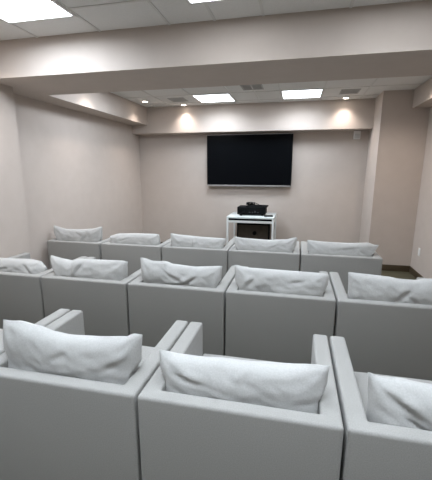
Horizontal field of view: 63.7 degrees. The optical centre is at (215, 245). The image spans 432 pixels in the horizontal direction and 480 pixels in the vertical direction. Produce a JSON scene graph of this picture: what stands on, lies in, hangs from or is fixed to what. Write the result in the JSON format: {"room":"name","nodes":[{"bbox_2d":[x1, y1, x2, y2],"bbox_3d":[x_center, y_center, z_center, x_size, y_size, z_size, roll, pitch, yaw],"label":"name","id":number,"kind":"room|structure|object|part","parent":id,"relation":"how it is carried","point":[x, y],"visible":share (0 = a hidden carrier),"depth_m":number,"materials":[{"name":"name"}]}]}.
{"room":"home theater","nodes":[
{"label":"home theater","id":0,"kind":"room"},
{"bbox_2d":[0,84,31,258],"bbox_3d":[-2.980,0.100,0.551,0.240,2.730,6.870,3,13,13],"label":"wall","id":1,"kind":"structure","parent":0,"point":[14,228],"depth_m":3.61,"materials":[{"name":"beige paint"}]},
{"bbox_2d":[13,94,142,269],"bbox_3d":[-2.780,-0.320,2.239,0.150,2.830,10.350,3,13,13],"label":"wall","id":2,"kind":"structure","parent":0,"point":[80,170],"depth_m":5.02,"materials":[{"name":"beige paint"}]},
{"bbox_2d":[0,0,431,106],"bbox_3d":[-0.288,-1.527,1.389,5.260,0.100,10.650,3,13,13],"label":"ceiling","id":3,"kind":"structure","parent":0,"point":[137,14],"depth_m":2.80,"materials":[{"name":"tile"}]},
{"bbox_2d":[0,0,76,23],"bbox_3d":[-1.420,-1.695,2.412,0.610,0.012,0.610,3,13,13],"label":"ceiling light panel","id":4,"kind":"object","parent":3,"relation":"attached to","point":[11,11],"visible":1,"depth_m":2.56,"materials":[{"name":"grey plastic"}]},
{"bbox_2d":[25,92,146,125],"bbox_3d":[-1.764,-2.166,5.273,0.320,0.315,2.750,3,13,13],"label":"ceiling beam","id":5,"kind":"structure","parent":3,"relation":"attached to","point":[108,105],"depth_m":5.16,"materials":[{"name":"beige paint"}]},
{"bbox_2d":[167,97,187,101],"bbox_3d":[-0.630,-2.433,5.783,0.270,0.008,0.300,3,13,13],"label":"ceiling vent","id":6,"kind":"object","parent":3,"relation":"in","point":[182,99],"visible":1,"depth_m":5.76,"materials":[{"name":"grey metal"}]},
{"bbox_2d":[10,0,354,37],"bbox_3d":[-0.597,-1.076,-0.435,4.720,0.008,6.550,3,13,13],"label":"trim","id":7,"kind":"structure","parent":3,"relation":"attached to","point":[70,9],"depth_m":2.50,"materials":[{"name":"grey metal"}]},
{"bbox_2d":[186,0,231,4],"bbox_3d":[0.037,-1.621,2.085,0.610,0.012,0.610,3,13,13],"label":"ceiling light panel","id":8,"kind":"object","parent":3,"relation":"attached to","point":[190,2],"visible":1,"depth_m":2.39,"materials":[{"name":"grey plastic"}]},
{"bbox_2d":[189,0,210,2],"bbox_3d":[0.037,-1.623,2.084,0.568,0.007,0.568,3,13,13],"label":"diffuser","id":9,"kind":"object","parent":8,"relation":"attached to","point":[190,1],"depth_m":2.40,"materials":[{"name":"white plastic"}]},
{"bbox_2d":[191,93,235,102],"bbox_3d":[-0.024,-2.398,5.637,0.610,0.012,0.610,3,13,13],"label":"ceiling light panel","id":10,"kind":"object","parent":3,"relation":"attached to","point":[207,98],"visible":0.99,"depth_m":5.65,"materials":[{"name":"grey plastic"}]},
{"bbox_2d":[0,0,431,96],"bbox_3d":[0.104,-1.688,3.099,4.960,0.315,0.750,3,13,13],"label":"ceiling beam","id":11,"kind":"structure","parent":3,"relation":"attached to","point":[391,39],"depth_m":2.84,"materials":[{"name":"beige paint"}]},
{"bbox_2d":[240,84,263,89],"bbox_3d":[0.511,-2.237,4.895,0.300,0.008,0.300,3,13,13],"label":"ceiling vent","id":12,"kind":"object","parent":3,"relation":"in","point":[256,86],"visible":0.97,"depth_m":4.90,"materials":[{"name":"grey metal"}]},
{"bbox_2d":[132,98,375,134],"bbox_3d":[0.524,-2.310,6.305,4.313,0.466,0.300,3,13,13],"label":"beam","id":13,"kind":"structure","parent":3,"relation":"attached to","point":[345,114],"depth_m":6.09,"materials":[{"name":"beige paint"}]},
{"bbox_2d":[130,78,417,106],"bbox_3d":[0.539,-2.201,4.723,4.405,0.008,2.750,3,13,13],"label":"trim","id":14,"kind":"structure","parent":3,"relation":"attached to","point":[370,86],"depth_m":5.36,"materials":[{"name":"grey metal"}]},
{"bbox_2d":[281,88,323,98],"bbox_3d":[1.312,-2.326,5.317,0.610,0.012,0.610,3,13,13],"label":"ceiling light panel","id":15,"kind":"object","parent":3,"relation":"attached to","point":[298,93],"visible":1,"depth_m":5.27,"materials":[{"name":"grey plastic"}]},
{"bbox_2d":[339,89,360,93],"bbox_3d":[1.985,-2.291,5.156,0.270,0.008,0.300,3,13,13],"label":"ceiling vent","id":16,"kind":"object","parent":3,"relation":"in","point":[343,91],"visible":1,"depth_m":5.14,"materials":[{"name":"grey metal"}]},
{"bbox_2d":[412,78,431,107],"bbox_3d":[2.737,-1.904,3.981,0.235,0.260,2.200,3,13,13],"label":"ceiling beam","id":17,"kind":"structure","parent":3,"relation":"attached to","point":[422,98],"depth_m":4.70,"materials":[{"name":"beige paint"}]},
{"bbox_2d":[139,130,368,244],"bbox_3d":[0.888,-1.284,6.679,5.260,2.830,0.150,3,13,13],"label":"wall","id":18,"kind":"structure","parent":0,"point":[323,201],"depth_m":6.67,"materials":[{"name":"beige paint"}]},
{"bbox_2d":[207,133,293,186],"bbox_3d":[0.616,-1.606,6.539,1.608,0.958,0.102,3,13,13],"label":"television","id":19,"kind":"object","parent":18,"relation":"attached to","point":[243,160],"visible":1,"depth_m":6.49,"materials":[{"name":"black plastic"}]},
{"bbox_3d":[0.610,-1.147,6.615,1.580,0.028,0.054,3,13,13],"label":"trim","id":20,"kind":"part","parent":19,"relation":"part of","materials":[{"name":"silver metal"}]},
{"bbox_3d":[0.612,-2.063,6.417,1.608,0.012,0.050,3,13,13],"label":"trim","id":21,"kind":"part","parent":19,"relation":"part of","materials":[{"name":"silver metal"}]},
{"bbox_2d":[353,131,360,138],"bbox_3d":[2.460,-1.934,6.060,0.110,0.140,0.053,3,13,13],"label":"sensor box","id":22,"kind":"object","parent":18,"relation":"attached to","point":[357,134],"visible":1,"depth_m":6.04,"materials":[{"name":"white plastic"}]},
{"bbox_2d":[299,262,415,279],"bbox_3d":[-0.292,1.238,1.993,5.260,0.100,10.650,3,13,13],"label":"floor","id":23,"kind":"structure","parent":0,"point":[395,274],"depth_m":5.41,"materials":[{"name":"brown wood"}]},
{"bbox_2d":[0,309,69,354],"bbox_3d":[-1.412,0.808,2.076,0.788,0.700,0.735,3,13,13],"label":"armchair","id":24,"kind":"object","parent":23,"relation":"on","point":[59,313],"visible":0.09,"depth_m":2.13,"materials":[{"name":"grey fabric"}]},
{"bbox_2d":[0,329,2,343],"bbox_3d":[-1.404,0.725,2.091,0.628,0.181,0.661,3,13,13],"label":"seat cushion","id":25,"kind":"object","parent":24,"relation":"on","point":[1,330],"depth_m":2.29,"materials":[{"name":"fabric"}]},
{"bbox_2d":[0,253,87,328],"bbox_3d":[-1.803,0.506,3.454,0.788,0.700,0.735,3,13,13],"label":"armchair","id":26,"kind":"object","parent":23,"relation":"on","point":[21,294],"visible":0.48,"depth_m":3.04,"materials":[{"name":"grey fabric"}]},
{"bbox_3d":[-2.146,0.462,3.528,0.082,0.645,0.731,3,13,13],"label":"armrest","id":27,"kind":"part","parent":26,"relation":"part of","materials":[{"name":"grey fabric"}]},
{"bbox_3d":[-1.877,0.548,3.133,0.779,0.645,0.072,3,13,13],"label":"backrest","id":28,"kind":"part","parent":26,"relation":"part of","materials":[{"name":"grey fabric"}]},
{"bbox_2d":[0,258,47,273],"bbox_3d":[-1.857,0.246,3.204,0.649,0.273,0.179,3,13,13],"label":"pillow","id":29,"kind":"object","parent":26,"relation":"on","point":[29,266],"visible":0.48,"depth_m":3.12,"materials":[{"name":"fabric"}]},
{"bbox_3d":[-1.459,0.496,3.373,0.083,0.645,0.731,3,13,13],"label":"armrest","id":30,"kind":"part","parent":26,"relation":"part of","materials":[{"name":"grey fabric"}]},
{"bbox_2d":[47,238,109,268],"bbox_3d":[-1.721,0.217,4.779,0.745,0.700,0.735,3,13,13],"label":"armchair","id":31,"kind":"object","parent":23,"relation":"on","point":[71,250],"visible":0.3,"depth_m":4.38,"materials":[{"name":"grey fabric"}]},
{"bbox_2d":[54,226,102,241],"bbox_3d":[-1.789,-0.085,4.524,0.708,0.357,0.166,3,13,13],"label":"pillow","id":32,"kind":"object","parent":31,"relation":"on","point":[62,234],"visible":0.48,"depth_m":4.45,"materials":[{"name":"fabric"}]},
{"bbox_3d":[-1.396,0.206,4.702,0.078,0.645,0.731,3,13,13],"label":"armrest","id":33,"kind":"part","parent":31,"relation":"part of","materials":[{"name":"grey fabric"}]},
{"bbox_2d":[41,257,140,335],"bbox_3d":[-1.024,0.546,3.279,0.788,0.700,0.735,3,13,13],"label":"armchair","id":34,"kind":"object","parent":23,"relation":"on","point":[104,304],"visible":0.42,"depth_m":2.88,"materials":[{"name":"grey fabric"}]},
{"bbox_3d":[-1.367,0.501,3.353,0.082,0.645,0.731,3,13,13],"label":"armrest","id":35,"kind":"part","parent":34,"relation":"part of","materials":[{"name":"grey fabric"}]},
{"bbox_3d":[-1.098,0.588,2.958,0.779,0.645,0.072,3,13,13],"label":"backrest","id":36,"kind":"part","parent":34,"relation":"part of","materials":[{"name":"grey fabric"}]},
{"bbox_2d":[50,255,127,280],"bbox_3d":[-1.103,0.259,3.025,0.736,0.327,0.166,3,13,13],"label":"pillow","id":37,"kind":"object","parent":34,"relation":"on","point":[117,270],"visible":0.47,"depth_m":2.95,"materials":[{"name":"fabric"}]},
{"bbox_3d":[-0.679,0.536,3.198,0.082,0.645,0.731,3,13,13],"label":"armrest","id":38,"kind":"part","parent":34,"relation":"part of","materials":[{"name":"grey fabric"}]},
{"bbox_2d":[0,310,187,479],"bbox_3d":[-0.632,0.848,1.901,0.788,0.700,0.735,3,13,13],"label":"armchair","id":39,"kind":"object","parent":23,"relation":"on","point":[53,427],"visible":0.54,"depth_m":1.52,"materials":[{"name":"grey fabric"}]},
{"bbox_3d":[-0.975,0.803,1.974,0.082,0.645,0.731,3,13,13],"label":"armrest","id":40,"kind":"part","parent":39,"relation":"part of","materials":[{"name":"grey fabric"}]},
{"bbox_3d":[-0.706,0.890,1.580,0.779,0.645,0.072,3,13,13],"label":"backrest","id":41,"kind":"part","parent":39,"relation":"part of","materials":[{"name":"grey fabric"}]},
{"bbox_2d":[3,319,142,384],"bbox_3d":[-0.688,0.550,1.632,0.735,0.355,0.161,3,13,13],"label":"pillow","id":42,"kind":"object","parent":39,"relation":"on","point":[28,346],"visible":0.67,"depth_m":1.56,"materials":[{"name":"fabric"}]},
{"bbox_2d":[139,346,154,365],"bbox_3d":[-0.625,0.764,1.916,0.628,0.181,0.661,3,13,13],"label":"seat cushion","id":43,"kind":"object","parent":39,"relation":"on","point":[146,350],"depth_m":2.10,"materials":[{"name":"fabric"}]},
{"bbox_3d":[-0.288,0.838,1.820,0.083,0.645,0.731,3,13,13],"label":"armrest","id":44,"kind":"part","parent":39,"relation":"part of","materials":[{"name":"grey fabric"}]},
{"bbox_2d":[101,238,170,275],"bbox_3d":[-0.956,0.256,4.607,0.788,0.700,0.735,3,13,13],"label":"armchair","id":45,"kind":"object","parent":23,"relation":"on","point":[132,253],"visible":0.34,"depth_m":4.22,"materials":[{"name":"grey fabric"}]},
{"bbox_2d":[110,233,160,245],"bbox_3d":[-1.014,-0.018,4.359,0.685,0.298,0.166,3,13,13],"label":"pillow","id":46,"kind":"object","parent":45,"relation":"on","point":[120,238],"visible":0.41,"depth_m":4.29,"materials":[{"name":"fabric"}]},
{"bbox_3d":[-0.612,0.246,4.526,0.083,0.645,0.731,3,13,13],"label":"armrest","id":47,"kind":"part","parent":45,"relation":"part of","materials":[{"name":"grey fabric"}]},
{"bbox_2d":[128,266,234,355],"bbox_3d":[-0.244,0.585,3.104,0.788,0.700,0.735,3,13,13],"label":"armchair","id":48,"kind":"object","parent":23,"relation":"on","point":[154,308],"visible":0.63,"depth_m":2.72,"materials":[{"name":"grey fabric"}]},
{"bbox_3d":[-0.587,0.541,3.178,0.083,0.645,0.731,3,13,13],"label":"armrest","id":49,"kind":"part","parent":48,"relation":"part of","materials":[{"name":"grey fabric"}]},
{"bbox_2d":[140,258,221,287],"bbox_3d":[-0.288,0.285,2.849,0.701,0.353,0.182,3,13,13],"label":"pillow","id":50,"kind":"object","parent":48,"relation":"on","point":[157,272],"visible":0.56,"depth_m":2.78,"materials":[{"name":"fabric"}]},
{"bbox_3d":[0.100,0.576,3.023,0.083,0.645,0.731,3,13,13],"label":"armrest","id":51,"kind":"part","parent":48,"relation":"part of","materials":[{"name":"grey fabric"}]},
{"bbox_2d":[162,238,234,282],"bbox_3d":[-0.176,0.295,4.432,0.788,0.700,0.735,3,13,13],"label":"armchair","id":52,"kind":"object","parent":23,"relation":"on","point":[189,256],"visible":0.41,"depth_m":4.03,"materials":[{"name":"grey fabric"}]},
{"bbox_2d":[170,233,225,248],"bbox_3d":[-0.223,0.018,4.173,0.698,0.310,0.167,4,13,16],"label":"pillow","id":53,"kind":"object","parent":52,"relation":"on","point":[177,240],"visible":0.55,"depth_m":4.11,"materials":[{"name":"fabric"}]},
{"bbox_3d":[0.168,0.286,4.351,0.083,0.645,0.731,3,13,13],"label":"armrest","id":54,"kind":"part","parent":52,"relation":"part of","materials":[{"name":"grey fabric"}]},
{"bbox_2d":[138,322,343,479],"bbox_3d":[0.148,0.887,1.726,0.788,0.700,0.735,3,13,13],"label":"armchair","id":55,"kind":"object","parent":23,"relation":"on","point":[183,436],"visible":0.69,"depth_m":1.35,"materials":[{"name":"grey fabric"}]},
{"bbox_3d":[-0.196,0.843,1.799,0.083,0.645,0.731,3,13,13],"label":"armrest","id":56,"kind":"part","parent":55,"relation":"part of","materials":[{"name":"grey fabric"}]},
{"bbox_2d":[203,354,272,361],"bbox_3d":[0.155,0.804,1.741,0.628,0.181,0.661,3,13,13],"label":"seat cushion","id":57,"kind":"object","parent":55,"relation":"on","point":[206,355],"depth_m":2.04,"materials":[{"name":"fabric"}]},
{"bbox_3d":[0.073,0.929,1.405,0.779,0.645,0.072,3,13,13],"label":"backrest","id":58,"kind":"part","parent":55,"relation":"part of","materials":[{"name":"grey fabric"}]},
{"bbox_2d":[159,349,329,413],"bbox_3d":[0.095,0.613,1.462,0.718,0.307,0.172,3,13,13],"label":"pillow","id":59,"kind":"object","parent":55,"relation":"on","point":[289,386],"visible":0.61,"depth_m":1.39,"materials":[{"name":"fabric"}]},
{"bbox_3d":[0.492,0.877,1.645,0.082,0.645,0.731,3,13,13],"label":"armrest","id":60,"kind":"part","parent":55,"relation":"part of","materials":[{"name":"grey fabric"}]},
{"bbox_2d":[226,212,276,243],"bbox_3d":[0.664,-0.181,6.389,0.820,0.797,0.750,3,13,13],"label":"side table","id":61,"kind":"object","parent":23,"relation":"on","point":[234,218],"visible":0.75,"depth_m":6.03,"materials":[{"name":"white wood"}]},
{"bbox_3d":[0.202,-0.112,6.138,0.034,0.769,0.034,3,13,13],"label":"leg","id":62,"kind":"part","parent":61,"relation":"part of","materials":[{"name":"white paint"}]},
{"bbox_3d":[0.584,-0.414,5.982,0.752,0.040,0.026,3,13,13],"label":"rail","id":63,"kind":"part","parent":61,"relation":"part of","materials":[{"name":"white paint"}]},
{"bbox_2d":[229,218,271,221],"bbox_3d":[0.662,-0.523,6.304,0.748,0.032,0.712,3,13,13],"label":"drawer","id":64,"kind":"object","parent":61,"relation":"on","point":[230,219],"depth_m":5.96,"materials":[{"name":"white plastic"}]},
{"bbox_2d":[237,205,268,215],"bbox_3d":[0.668,-0.649,6.277,0.530,0.166,0.508,3,13,13],"label":"projector","id":65,"kind":"object","parent":61,"relation":"on","point":[242,209],"visible":0.98,"depth_m":6.14,"materials":[{"name":"black plastic"}]},
{"bbox_2d":[246,202,261,205],"bbox_3d":[0.688,-0.762,6.256,0.296,0.063,0.131,3,13,13],"label":"coiled cable","id":66,"kind":"object","parent":65,"relation":"on","point":[247,203],"visible":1,"depth_m":6.22,"materials":[{"name":"black plastic"}]},
{"bbox_3d":[0.749,-0.722,6.267,0.375,0.018,0.310,3,13,13],"label":"lid","id":67,"kind":"part","parent":65,"relation":"part of","materials":[{"name":"black plastic"}]},
{"bbox_3d":[0.966,-0.073,5.967,0.034,0.769,0.034,3,13,13],"label":"leg","id":68,"kind":"part","parent":61,"relation":"part of","materials":[{"name":"white paint"}]},
{"bbox_3d":[1.126,-0.222,6.647,0.034,0.769,0.034,3,13,13],"label":"leg","id":69,"kind":"part","parent":61,"relation":"part of","materials":[{"name":"white paint"}]},
{"bbox_2d":[237,223,270,239],"bbox_3d":[0.706,-0.130,6.551,0.600,0.630,0.285,3,13,13],"label":"media cabinet","id":70,"kind":"object","parent":23,"relation":"on","point":[244,230],"visible":0.34,"depth_m":6.42,"materials":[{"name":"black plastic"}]},
{"bbox_2d":[228,241,299,270],"bbox_3d":[0.603,0.335,4.257,0.788,0.700,0.735,3,13,13],"label":"armchair","id":71,"kind":"object","parent":23,"relation":"on","point":[251,259],"visible":0.44,"depth_m":3.85,"materials":[{"name":"grey fabric"}]},
{"bbox_3d":[0.260,0.290,4.330,0.083,0.645,0.731,3,13,13],"label":"armrest","id":72,"kind":"part","parent":71,"relation":"part of","materials":[{"name":"grey fabric"}]},
{"bbox_3d":[0.529,0.377,3.936,0.779,0.645,0.072,3,13,13],"label":"backrest","id":73,"kind":"part","parent":71,"relation":"part of","materials":[{"name":"grey fabric"}]},
{"bbox_2d":[234,236,296,252],"bbox_3d":[0.555,0.050,3.990,0.718,0.329,0.156,4,13,15],"label":"pillow","id":74,"kind":"object","parent":71,"relation":"on","point":[279,245],"visible":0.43,"depth_m":3.93,"materials":[{"name":"fabric"}]},
{"bbox_3d":[0.948,0.325,4.176,0.083,0.645,0.731,3,13,13],"label":"armrest","id":75,"kind":"part","parent":71,"relation":"part of","materials":[{"name":"grey fabric"}]},
{"bbox_2d":[225,266,335,363],"bbox_3d":[0.536,0.625,2.929,0.788,0.700,0.735,3,13,13],"label":"armchair","id":76,"kind":"object","parent":23,"relation":"on","point":[266,326],"visible":0.62,"depth_m":2.56,"materials":[{"name":"grey fabric"}]},
{"bbox_3d":[0.193,0.580,3.002,0.082,0.645,0.731,3,13,13],"label":"armrest","id":77,"kind":"part","parent":76,"relation":"part of","materials":[{"name":"grey fabric"}]},
{"bbox_2d":[234,265,328,296],"bbox_3d":[0.487,0.334,2.666,0.713,0.339,0.171,3,13,13],"label":"pillow","id":78,"kind":"object","parent":76,"relation":"on","point":[247,279],"visible":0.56,"depth_m":2.60,"materials":[{"name":"fabric"}]},
{"bbox_3d":[0.880,0.615,2.848,0.082,0.645,0.731,3,13,13],"label":"armrest","id":79,"kind":"part","parent":76,"relation":"part of","materials":[{"name":"grey fabric"}]},
{"bbox_2d":[299,241,382,293],"bbox_3d":[1.399,0.375,4.079,0.818,0.700,0.735,3,13,13],"label":"armchair","id":80,"kind":"object","parent":23,"relation":"on","point":[342,264],"visible":0.47,"depth_m":3.69,"materials":[{"name":"grey fabric"}]},
{"bbox_3d":[1.042,0.330,4.154,0.086,0.645,0.731,3,13,13],"label":"armrest","id":81,"kind":"part","parent":80,"relation":"part of","materials":[{"name":"grey fabric"}]},
{"bbox_2d":[307,240,378,256],"bbox_3d":[1.377,0.104,3.806,0.749,0.304,0.175,3,13,13],"label":"pillow","id":82,"kind":"object","parent":80,"relation":"on","point":[314,247],"visible":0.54,"depth_m":3.75,"materials":[{"name":"fabric"}]},
{"bbox_3d":[1.756,0.366,3.994,0.086,0.645,0.731,3,13,13],"label":"armrest","id":83,"kind":"part","parent":80,"relation":"part of","materials":[{"name":"grey fabric"}]},
{"bbox_2d":[329,336,431,479],"bbox_3d":[0.927,0.927,1.551,0.788,0.700,0.735,3,13,13],"label":"armchair","id":84,"kind":"object","parent":23,"relation":"on","point":[370,450],"visible":0.71,"depth_m":1.22,"materials":[{"name":"grey fabric"}]},
{"bbox_3d":[0.584,0.882,1.624,0.082,0.645,0.731,3,13,13],"label":"armrest","id":85,"kind":"part","parent":84,"relation":"part of","materials":[{"name":"grey fabric"}]},
{"bbox_3d":[0.853,0.969,1.230,0.779,0.645,0.072,3,13,13],"label":"backrest","id":86,"kind":"part","parent":84,"relation":"part of","materials":[{"name":"grey fabric"}]},
{"bbox_2d":[354,372,431,413],"bbox_3d":[0.935,0.843,1.566,0.628,0.181,0.661,3,13,13],"label":"seat cushion","id":87,"kind":"object","parent":84,"relation":"on","point":[361,378],"depth_m":1.80,"materials":[{"name":"fabric"}]},
{"bbox_2d":[366,372,431,430],"bbox_3d":[0.902,0.651,1.285,0.663,0.311,0.174,3,13,13],"label":"pillow","id":88,"kind":"object","parent":84,"relation":"on","point":[395,401],"visible":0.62,"depth_m":1.27,"materials":[{"name":"fabric"}]},
{"bbox_2d":[329,272,431,380],"bbox_3d":[1.315,0.664,2.754,0.788,0.700,0.735,3,13,13],"label":"armchair","id":89,"kind":"object","parent":23,"relation":"on","point":[381,337],"visible":0.64,"depth_m":2.40,"materials":[{"name":"grey fabric"}]},
{"bbox_3d":[0.972,0.620,2.827,0.083,0.645,0.731,3,13,13],"label":"armrest","id":90,"kind":"part","parent":89,"relation":"part of","materials":[{"name":"grey fabric"}]},
{"bbox_2d":[347,272,431,304],"bbox_3d":[1.288,0.377,2.483,0.668,0.336,0.172,3,13,13],"label":"pillow","id":91,"kind":"object","parent":89,"relation":"on","point":[361,286],"visible":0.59,"depth_m":2.43,"materials":[{"name":"fabric"}]},
{"bbox_2d":[359,89,429,265],"bbox_3d":[2.877,-1.025,5.742,0.647,2.730,0.850,3,13,13],"label":"wall column","id":92,"kind":"structure","parent":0,"point":[397,137],"depth_m":5.35,"materials":[{"name":"beige paint"}]},
{"bbox_2d":[382,264,409,271],"bbox_3d":[2.778,0.350,5.612,0.647,0.100,0.012,3,13,13],"label":"baseboard","id":93,"kind":"structure","parent":92,"relation":"attached to","point":[385,267],"depth_m":5.58,"materials":[{"name":"brown wood"}]},
{"bbox_2d":[410,107,431,278],"bbox_3d":[2.200,-0.067,1.121,0.150,2.830,10.350,3,13,13],"label":"wall","id":94,"kind":"structure","parent":0,"point":[422,264],"depth_m":5.02,"materials":[{"name":"beige paint"}]},
{"bbox_2d":[409,266,423,278],"bbox_3d":[2.022,1.352,1.020,0.012,0.100,9.488,3,13,13],"label":"baseboard","id":95,"kind":"structure","parent":94,"relation":"attached to","point":[412,271],"depth_m":5.29,"materials":[{"name":"brown wood"}]}
]}

